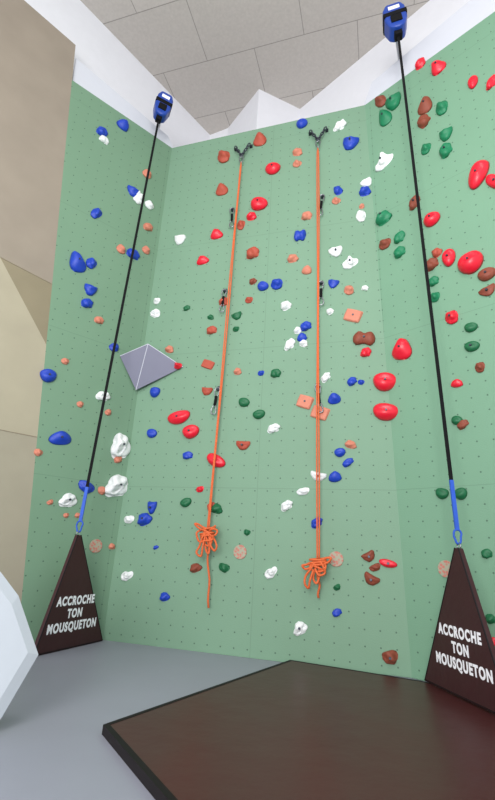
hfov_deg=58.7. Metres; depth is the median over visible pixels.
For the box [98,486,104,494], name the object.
hold
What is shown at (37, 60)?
wall
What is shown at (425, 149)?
hold
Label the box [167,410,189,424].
hold
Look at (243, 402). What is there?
hold
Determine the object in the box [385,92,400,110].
hold
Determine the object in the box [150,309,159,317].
hold
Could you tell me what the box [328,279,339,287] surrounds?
hold
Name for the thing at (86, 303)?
hold
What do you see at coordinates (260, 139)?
hold
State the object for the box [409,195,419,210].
hold
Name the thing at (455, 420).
hold
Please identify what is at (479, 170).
hold
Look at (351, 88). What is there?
wall
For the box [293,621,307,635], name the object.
hold
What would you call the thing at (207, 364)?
hold
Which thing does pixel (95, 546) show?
badge
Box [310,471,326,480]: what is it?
hold
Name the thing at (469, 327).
hold
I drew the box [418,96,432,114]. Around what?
hold
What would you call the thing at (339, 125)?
hold
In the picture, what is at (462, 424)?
hold
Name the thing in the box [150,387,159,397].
hold
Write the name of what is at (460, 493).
hold
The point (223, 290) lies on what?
quickdraw
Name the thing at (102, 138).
hold
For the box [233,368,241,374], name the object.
hold
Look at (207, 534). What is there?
rope
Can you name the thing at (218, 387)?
quickdraw
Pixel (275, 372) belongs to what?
hold
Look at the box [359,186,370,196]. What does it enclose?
hold
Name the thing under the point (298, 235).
hold
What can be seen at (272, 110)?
wall
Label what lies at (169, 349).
hold
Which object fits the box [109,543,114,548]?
hold
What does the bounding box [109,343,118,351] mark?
hold
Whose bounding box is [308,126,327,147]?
anchor
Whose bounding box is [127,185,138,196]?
hold
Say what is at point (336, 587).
hold
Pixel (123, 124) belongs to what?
hold
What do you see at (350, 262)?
hold
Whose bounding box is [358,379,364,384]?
hold
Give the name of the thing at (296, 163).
hold
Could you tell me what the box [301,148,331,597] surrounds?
rope
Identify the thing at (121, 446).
hold
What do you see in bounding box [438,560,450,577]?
badge
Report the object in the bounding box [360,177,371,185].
hold
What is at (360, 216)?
hold
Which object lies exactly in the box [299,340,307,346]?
hold
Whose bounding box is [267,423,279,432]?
hold
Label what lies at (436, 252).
hold
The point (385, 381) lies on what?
hold
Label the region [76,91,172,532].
auto belay
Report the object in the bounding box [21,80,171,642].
wall
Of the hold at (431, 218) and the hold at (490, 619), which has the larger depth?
the hold at (431, 218)
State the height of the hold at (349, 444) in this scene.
0.140 m
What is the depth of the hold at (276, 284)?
8.00 m
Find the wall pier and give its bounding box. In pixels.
[227,90,258,135]
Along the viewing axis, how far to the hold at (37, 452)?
6.74 m
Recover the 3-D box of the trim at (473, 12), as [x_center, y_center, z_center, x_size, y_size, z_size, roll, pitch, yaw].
[3.444,-6.619,8.203,2.957,0.767,0.032,-15,-26,42]
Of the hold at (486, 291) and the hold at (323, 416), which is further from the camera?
the hold at (323, 416)
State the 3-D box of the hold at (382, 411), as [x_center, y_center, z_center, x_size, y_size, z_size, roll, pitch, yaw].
[2.104,0.160,6.672,0.393,0.290,0.138,-2,-20,16]
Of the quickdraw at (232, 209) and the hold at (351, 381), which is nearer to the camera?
the hold at (351, 381)
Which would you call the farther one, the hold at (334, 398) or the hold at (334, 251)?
the hold at (334, 251)
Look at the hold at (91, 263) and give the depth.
8.03 m
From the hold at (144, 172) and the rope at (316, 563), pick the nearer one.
the rope at (316, 563)
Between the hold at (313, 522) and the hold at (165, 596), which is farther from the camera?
the hold at (165, 596)
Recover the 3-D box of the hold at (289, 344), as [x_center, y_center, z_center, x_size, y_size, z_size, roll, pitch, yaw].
[0.721,-0.964,7.540,0.194,0.223,0.076,-2,-20,16]
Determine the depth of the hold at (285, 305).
7.80 m
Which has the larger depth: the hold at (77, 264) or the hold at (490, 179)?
the hold at (77, 264)
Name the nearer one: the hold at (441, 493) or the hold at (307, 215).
the hold at (441, 493)
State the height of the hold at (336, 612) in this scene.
0.114 m
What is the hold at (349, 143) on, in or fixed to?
attached to the wall at (250, 614)
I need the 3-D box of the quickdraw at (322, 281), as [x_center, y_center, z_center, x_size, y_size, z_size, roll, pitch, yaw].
[1.287,-1.874,7.691,0.113,0.535,0.070,-2,-20,16]
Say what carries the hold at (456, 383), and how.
attached to the wall at (466, 223)
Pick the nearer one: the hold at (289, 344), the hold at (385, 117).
the hold at (289, 344)
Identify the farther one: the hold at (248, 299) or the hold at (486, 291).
the hold at (248, 299)
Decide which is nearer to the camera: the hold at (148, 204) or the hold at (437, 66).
the hold at (437, 66)
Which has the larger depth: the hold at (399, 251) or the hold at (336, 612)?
the hold at (399, 251)
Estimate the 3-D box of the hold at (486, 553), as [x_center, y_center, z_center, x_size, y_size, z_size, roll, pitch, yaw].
[2.872,1.846,5.293,0.130,0.116,0.058,-15,-27,42]
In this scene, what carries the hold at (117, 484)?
attached to the wall at (96, 174)
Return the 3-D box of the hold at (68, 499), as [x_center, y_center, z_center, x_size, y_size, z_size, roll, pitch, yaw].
[-2.774,1.554,6.850,0.290,0.220,0.114,18,-24,-36]
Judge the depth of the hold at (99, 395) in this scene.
7.58 m
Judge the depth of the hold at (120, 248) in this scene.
8.52 m
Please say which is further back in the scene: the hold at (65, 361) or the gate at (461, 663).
the hold at (65, 361)
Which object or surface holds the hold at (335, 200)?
attached to the wall at (250, 614)
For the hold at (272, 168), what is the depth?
8.95 m
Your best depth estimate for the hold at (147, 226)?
9.07 m
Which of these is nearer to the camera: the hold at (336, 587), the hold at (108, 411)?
the hold at (336, 587)
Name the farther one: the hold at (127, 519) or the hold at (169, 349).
the hold at (169, 349)
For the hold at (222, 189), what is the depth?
9.14 m
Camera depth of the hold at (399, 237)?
7.40 m
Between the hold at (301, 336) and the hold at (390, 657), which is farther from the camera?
the hold at (301, 336)
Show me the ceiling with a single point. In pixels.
(212, 56)
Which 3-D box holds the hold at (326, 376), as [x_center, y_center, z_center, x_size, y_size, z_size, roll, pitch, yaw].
[1.270,-0.372,7.163,0.156,0.174,0.061,-2,-20,16]
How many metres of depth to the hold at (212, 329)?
8.06 m
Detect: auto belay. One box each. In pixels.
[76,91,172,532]
[382,2,462,544]
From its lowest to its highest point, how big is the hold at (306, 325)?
0.182 m
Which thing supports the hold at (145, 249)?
attached to the wall at (96, 174)
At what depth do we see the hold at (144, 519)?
7.17 m
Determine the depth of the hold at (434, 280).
6.73 m
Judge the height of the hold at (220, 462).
0.246 m
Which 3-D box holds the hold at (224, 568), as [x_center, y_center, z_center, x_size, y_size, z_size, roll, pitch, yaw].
[-0.360,2.512,6.585,0.182,0.136,0.071,-2,-20,16]
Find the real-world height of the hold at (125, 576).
0.151 m
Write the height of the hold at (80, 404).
0.110 m
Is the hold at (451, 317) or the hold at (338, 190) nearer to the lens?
the hold at (451, 317)
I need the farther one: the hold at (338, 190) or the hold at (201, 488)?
the hold at (338, 190)
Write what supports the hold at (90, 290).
attached to the wall at (96, 174)
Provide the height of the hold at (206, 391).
0.152 m
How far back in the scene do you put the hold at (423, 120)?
7.68 m
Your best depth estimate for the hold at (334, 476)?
6.57 m
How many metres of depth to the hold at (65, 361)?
7.33 m
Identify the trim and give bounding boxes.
[0,257,51,436]
[72,58,172,147]
[364,0,494,104]
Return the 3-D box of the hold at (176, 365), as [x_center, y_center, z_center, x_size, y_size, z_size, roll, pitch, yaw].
[-1.280,-0.631,7.953,0.160,0.121,0.119,-2,-20,16]
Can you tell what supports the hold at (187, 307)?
attached to the wall at (250, 614)
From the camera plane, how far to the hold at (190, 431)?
7.46 m
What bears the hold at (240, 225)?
attached to the wall at (250, 614)
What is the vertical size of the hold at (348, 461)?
0.146 m
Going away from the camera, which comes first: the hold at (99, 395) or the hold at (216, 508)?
the hold at (216, 508)
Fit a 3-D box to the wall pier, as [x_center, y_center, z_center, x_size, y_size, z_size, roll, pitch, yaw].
[-0.433,-1.895,9.919,0.100,12.800,1.433,17,-23,-33]
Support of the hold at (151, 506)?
attached to the wall at (250, 614)
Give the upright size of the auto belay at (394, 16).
9.660 m
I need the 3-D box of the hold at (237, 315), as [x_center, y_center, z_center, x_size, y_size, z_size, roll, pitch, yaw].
[-0.213,-1.554,8.040,0.194,0.173,0.075,-2,-20,16]
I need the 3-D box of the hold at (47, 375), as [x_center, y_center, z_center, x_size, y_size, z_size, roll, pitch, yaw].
[-3.198,-0.403,7.085,0.262,0.232,0.114,18,-24,-36]
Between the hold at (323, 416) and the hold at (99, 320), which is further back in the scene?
the hold at (99, 320)
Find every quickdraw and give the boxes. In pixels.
[210,386,219,414]
[219,289,226,311]
[229,207,234,226]
[314,383,323,412]
[319,280,323,304]
[320,194,324,215]
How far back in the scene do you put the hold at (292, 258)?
8.10 m
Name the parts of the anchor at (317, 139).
chain, chain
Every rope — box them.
[194,163,241,607]
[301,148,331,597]
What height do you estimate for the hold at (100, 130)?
0.218 m
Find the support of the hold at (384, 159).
attached to the wall at (466, 223)
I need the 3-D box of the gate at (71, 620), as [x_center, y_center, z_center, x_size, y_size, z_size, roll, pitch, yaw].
[-2.422,2.707,6.346,0.075,1.547,1.334,-5,-21,21]
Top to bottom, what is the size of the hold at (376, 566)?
0.115 m
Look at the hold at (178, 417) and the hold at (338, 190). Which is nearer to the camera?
the hold at (178, 417)
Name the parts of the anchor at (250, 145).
chain, chain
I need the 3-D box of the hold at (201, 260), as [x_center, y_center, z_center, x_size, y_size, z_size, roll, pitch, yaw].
[-0.889,-2.780,8.689,0.264,0.199,0.089,-2,-20,16]
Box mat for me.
[102,660,494,799]
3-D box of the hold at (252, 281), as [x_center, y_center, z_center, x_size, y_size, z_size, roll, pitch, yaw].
[0.099,-2.225,8.196,0.154,0.140,0.070,-2,-20,16]
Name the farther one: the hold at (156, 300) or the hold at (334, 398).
the hold at (156, 300)
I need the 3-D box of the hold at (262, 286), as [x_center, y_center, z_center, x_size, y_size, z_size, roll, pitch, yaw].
[0.278,-2.116,8.091,0.214,0.202,0.090,-2,-20,16]
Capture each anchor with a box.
[234,143,252,162]
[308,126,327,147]
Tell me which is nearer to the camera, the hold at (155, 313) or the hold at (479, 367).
the hold at (479, 367)
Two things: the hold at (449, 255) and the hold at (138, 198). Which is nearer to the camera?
the hold at (449, 255)
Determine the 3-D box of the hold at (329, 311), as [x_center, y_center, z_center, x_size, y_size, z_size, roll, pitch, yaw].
[1.417,-1.531,7.545,0.135,0.125,0.063,-2,-20,16]
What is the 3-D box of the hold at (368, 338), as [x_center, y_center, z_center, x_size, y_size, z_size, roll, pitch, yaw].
[1.902,-1.022,7.188,0.363,0.274,0.104,-2,-20,16]
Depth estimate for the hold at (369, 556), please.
6.09 m
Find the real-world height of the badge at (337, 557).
0.210 m
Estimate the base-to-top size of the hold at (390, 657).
0.170 m
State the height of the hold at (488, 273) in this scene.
0.202 m
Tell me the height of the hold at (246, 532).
0.090 m
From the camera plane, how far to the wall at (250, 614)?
7.23 m
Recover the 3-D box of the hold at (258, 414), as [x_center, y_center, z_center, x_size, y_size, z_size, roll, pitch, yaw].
[0.179,0.230,7.264,0.216,0.165,0.072,-2,-20,16]
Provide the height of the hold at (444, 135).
0.237 m
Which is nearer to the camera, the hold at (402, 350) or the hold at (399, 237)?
the hold at (402, 350)
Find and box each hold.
[34,449,42,455]
[40,369,56,382]
[48,431,70,444]
[58,493,76,506]
[61,358,68,364]
[69,251,85,272]
[77,401,83,407]
[78,480,94,492]
[81,298,93,307]
[84,283,97,295]
[86,258,96,268]
[90,208,101,218]
[94,316,103,323]
[95,391,110,400]
[96,126,107,136]
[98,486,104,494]
[99,135,108,144]
[105,409,110,415]
[105,475,127,496]
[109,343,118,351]
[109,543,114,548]
[110,433,130,458]
[114,456,121,462]
[116,119,128,131]
[116,244,124,253]
[121,571,132,580]
[124,515,133,523]
[126,248,139,259]
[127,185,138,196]
[133,191,142,204]
[137,513,152,525]
[142,169,151,178]
[142,246,149,254]
[143,223,152,230]
[144,200,153,209]
[147,429,156,437]
[147,501,156,513]
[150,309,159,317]
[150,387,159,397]
[154,298,159,304]
[159,592,169,600]
[165,345,173,352]
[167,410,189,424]
[174,362,181,368]
[175,235,185,244]
[180,498,191,506]
[182,425,198,438]
[183,305,189,310]
[183,451,192,459]
[190,563,201,572]
[196,486,203,491]
[197,256,208,264]
[201,359,214,369]
[202,387,212,394]
[207,326,216,334]
[207,453,225,467]
[210,229,222,239]
[211,503,222,513]
[216,183,227,195]
[218,150,229,162]
[219,297,226,305]
[219,563,229,572]
[231,311,241,319]
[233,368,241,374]
[236,441,249,449]
[237,220,244,229]
[239,398,249,406]
[244,529,250,535]
[245,297,252,302]
[246,212,256,220]
[246,247,258,258]
[249,278,256,284]
[251,197,267,210]
[253,132,266,146]
[253,410,264,418]
[257,281,268,290]
[265,162,280,174]
[265,566,276,578]
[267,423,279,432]
[270,369,280,377]
[271,279,282,289]
[281,301,291,310]
[281,500,292,511]
[284,338,294,350]
[287,254,298,262]
[292,148,302,155]
[293,160,301,167]
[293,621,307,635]
[294,229,305,241]
[294,327,301,333]
[296,118,307,128]
[296,394,313,408]
[296,487,308,494]
[297,333,306,341]
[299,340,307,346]
[300,321,311,330]
[301,211,311,219]
[302,265,311,274]
[310,405,329,420]
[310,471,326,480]
[311,517,322,528]
[321,372,330,382]
[326,308,333,314]
[328,246,341,256]
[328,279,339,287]
[328,393,340,404]
[328,471,341,481]
[332,197,340,204]
[332,608,341,616]
[333,119,345,131]
[333,584,340,590]
[334,186,342,194]
[334,448,345,456]
[342,256,357,268]
[342,458,353,467]
[343,136,358,149]
[343,308,362,322]
[344,285,353,294]
[345,440,356,448]
[347,377,356,385]
[353,331,375,345]
[356,210,365,221]
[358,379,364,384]
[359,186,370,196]
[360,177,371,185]
[360,347,371,356]
[361,285,367,290]
[361,550,374,561]
[364,571,379,585]
[369,563,380,571]
[373,372,395,391]
[373,403,397,420]
[375,95,385,107]
[375,152,392,171]
[375,210,391,225]
[379,109,391,126]
[379,238,390,249]
[379,559,396,567]
[382,650,397,664]
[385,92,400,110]
[392,338,411,359]
[393,246,405,258]
[394,231,404,243]
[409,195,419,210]
[415,57,425,69]
[417,114,430,128]
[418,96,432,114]
[421,143,430,154]
[423,211,440,226]
[427,258,438,271]
[429,276,438,286]
[431,60,446,75]
[431,292,439,302]
[432,248,442,257]
[435,488,448,498]
[436,100,447,115]
[439,126,452,141]
[439,143,452,158]
[442,249,455,266]
[445,310,457,324]
[451,379,462,387]
[451,416,462,424]
[455,488,466,499]
[457,250,483,274]
[457,419,468,429]
[464,322,477,332]
[464,341,479,351]
[468,75,477,88]
[468,160,489,189]
[475,362,484,372]
[477,267,494,281]
[478,283,494,295]
[481,549,492,558]
[485,174,494,188]
[485,614,494,623]
[486,74,494,90]
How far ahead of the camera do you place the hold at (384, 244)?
7.58 m
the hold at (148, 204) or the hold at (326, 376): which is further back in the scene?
the hold at (148, 204)
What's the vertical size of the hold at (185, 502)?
0.155 m
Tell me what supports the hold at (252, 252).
attached to the wall at (250, 614)
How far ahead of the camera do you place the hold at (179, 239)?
9.01 m
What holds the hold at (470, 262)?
attached to the wall at (466, 223)
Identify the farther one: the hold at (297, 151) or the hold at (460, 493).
the hold at (297, 151)
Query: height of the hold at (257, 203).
0.305 m
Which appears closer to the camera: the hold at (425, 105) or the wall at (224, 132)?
the hold at (425, 105)
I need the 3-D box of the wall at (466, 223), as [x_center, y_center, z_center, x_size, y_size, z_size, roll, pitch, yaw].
[4.107,-1.748,5.507,5.405,10.079,0.066,-15,-26,42]
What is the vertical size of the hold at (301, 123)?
0.235 m
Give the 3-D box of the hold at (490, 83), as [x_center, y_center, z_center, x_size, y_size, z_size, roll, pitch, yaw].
[3.856,-5.051,6.973,0.191,0.229,0.075,-15,-27,42]
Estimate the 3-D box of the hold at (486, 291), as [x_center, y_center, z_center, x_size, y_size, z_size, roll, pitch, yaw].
[3.325,-1.533,6.133,0.224,0.173,0.084,-15,-27,42]
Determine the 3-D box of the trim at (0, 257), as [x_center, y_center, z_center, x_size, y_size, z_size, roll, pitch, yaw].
[-3.897,-1.214,6.643,0.066,3.259,2.085,-15,-26,41]
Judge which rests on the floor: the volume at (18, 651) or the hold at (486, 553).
the volume at (18, 651)
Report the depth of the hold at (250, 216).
8.70 m
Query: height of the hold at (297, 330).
0.142 m
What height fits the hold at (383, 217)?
0.285 m
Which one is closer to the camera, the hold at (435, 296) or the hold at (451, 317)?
the hold at (451, 317)
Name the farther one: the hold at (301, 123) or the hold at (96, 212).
the hold at (301, 123)
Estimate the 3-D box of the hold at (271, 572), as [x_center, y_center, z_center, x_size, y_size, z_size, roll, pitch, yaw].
[0.330,2.503,6.377,0.188,0.176,0.077,-2,-20,16]
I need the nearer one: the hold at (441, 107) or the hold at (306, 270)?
the hold at (441, 107)
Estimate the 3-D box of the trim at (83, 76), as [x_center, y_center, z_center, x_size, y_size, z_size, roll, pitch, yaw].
[-2.600,-6.364,9.643,2.464,0.714,0.031,18,-25,-36]
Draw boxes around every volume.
[0,572,37,718]
[120,344,182,389]
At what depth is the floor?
3.89 m
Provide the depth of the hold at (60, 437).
6.96 m
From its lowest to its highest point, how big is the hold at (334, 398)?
0.196 m
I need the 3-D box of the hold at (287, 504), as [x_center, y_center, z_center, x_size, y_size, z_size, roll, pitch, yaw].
[0.590,1.592,6.639,0.181,0.174,0.070,-2,-20,16]
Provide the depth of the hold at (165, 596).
6.68 m
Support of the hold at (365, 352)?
attached to the wall at (250, 614)
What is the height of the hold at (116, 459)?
0.130 m
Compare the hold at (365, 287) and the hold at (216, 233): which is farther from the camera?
the hold at (216, 233)
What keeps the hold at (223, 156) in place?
attached to the wall at (250, 614)
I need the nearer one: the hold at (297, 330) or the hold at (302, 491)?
the hold at (302, 491)
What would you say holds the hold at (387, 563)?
attached to the wall at (250, 614)
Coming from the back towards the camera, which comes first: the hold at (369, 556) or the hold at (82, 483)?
the hold at (82, 483)
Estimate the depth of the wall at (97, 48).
10.30 m
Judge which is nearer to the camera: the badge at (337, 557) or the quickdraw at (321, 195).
the badge at (337, 557)
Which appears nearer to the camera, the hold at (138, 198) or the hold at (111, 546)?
the hold at (111, 546)
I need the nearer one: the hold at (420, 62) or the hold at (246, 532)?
the hold at (246, 532)
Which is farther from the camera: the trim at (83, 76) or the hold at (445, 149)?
the trim at (83, 76)
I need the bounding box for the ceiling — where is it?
[80,0,428,134]
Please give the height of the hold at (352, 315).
0.280 m
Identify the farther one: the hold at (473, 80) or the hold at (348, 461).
the hold at (473, 80)
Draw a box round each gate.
[35,531,102,655]
[424,543,494,713]
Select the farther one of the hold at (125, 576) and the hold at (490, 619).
the hold at (125, 576)
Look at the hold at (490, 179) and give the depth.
6.51 m
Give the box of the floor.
[0,640,425,799]
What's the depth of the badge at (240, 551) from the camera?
6.62 m
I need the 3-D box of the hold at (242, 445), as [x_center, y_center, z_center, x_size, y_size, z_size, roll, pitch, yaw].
[-0.082,0.727,7.151,0.246,0.163,0.088,-2,-20,16]
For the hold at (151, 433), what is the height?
0.166 m
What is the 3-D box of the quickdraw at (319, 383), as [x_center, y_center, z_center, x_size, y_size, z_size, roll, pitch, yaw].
[1.150,-0.037,7.055,0.149,0.535,0.070,-3,-20,16]
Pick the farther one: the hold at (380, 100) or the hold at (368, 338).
the hold at (380, 100)
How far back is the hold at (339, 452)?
6.68 m
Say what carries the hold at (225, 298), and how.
attached to the wall at (250, 614)
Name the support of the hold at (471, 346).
attached to the wall at (466, 223)
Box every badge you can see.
[89,539,101,552]
[234,545,246,558]
[329,551,343,566]
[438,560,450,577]
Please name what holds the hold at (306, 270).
attached to the wall at (250, 614)
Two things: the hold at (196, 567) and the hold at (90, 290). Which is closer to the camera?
the hold at (196, 567)
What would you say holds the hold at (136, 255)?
attached to the wall at (96, 174)
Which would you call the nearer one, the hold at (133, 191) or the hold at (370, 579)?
the hold at (370, 579)
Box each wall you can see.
[0,0,75,601]
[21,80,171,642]
[24,0,209,147]
[103,105,411,677]
[210,128,227,138]
[256,89,299,128]
[300,0,468,118]
[365,12,494,680]
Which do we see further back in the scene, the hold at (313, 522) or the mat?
the hold at (313, 522)
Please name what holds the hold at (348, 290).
attached to the wall at (250, 614)
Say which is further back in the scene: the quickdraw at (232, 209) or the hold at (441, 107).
the quickdraw at (232, 209)
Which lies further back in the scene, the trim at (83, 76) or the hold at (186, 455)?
the trim at (83, 76)
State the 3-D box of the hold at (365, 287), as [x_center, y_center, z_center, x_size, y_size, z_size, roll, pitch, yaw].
[2.005,-1.923,7.519,0.123,0.094,0.051,-2,-20,16]
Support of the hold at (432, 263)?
attached to the wall at (466, 223)
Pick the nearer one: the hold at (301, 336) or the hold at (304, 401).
the hold at (304, 401)
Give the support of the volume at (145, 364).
attached to the wall at (250, 614)
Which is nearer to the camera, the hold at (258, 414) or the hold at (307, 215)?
the hold at (258, 414)
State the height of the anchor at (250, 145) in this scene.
0.565 m

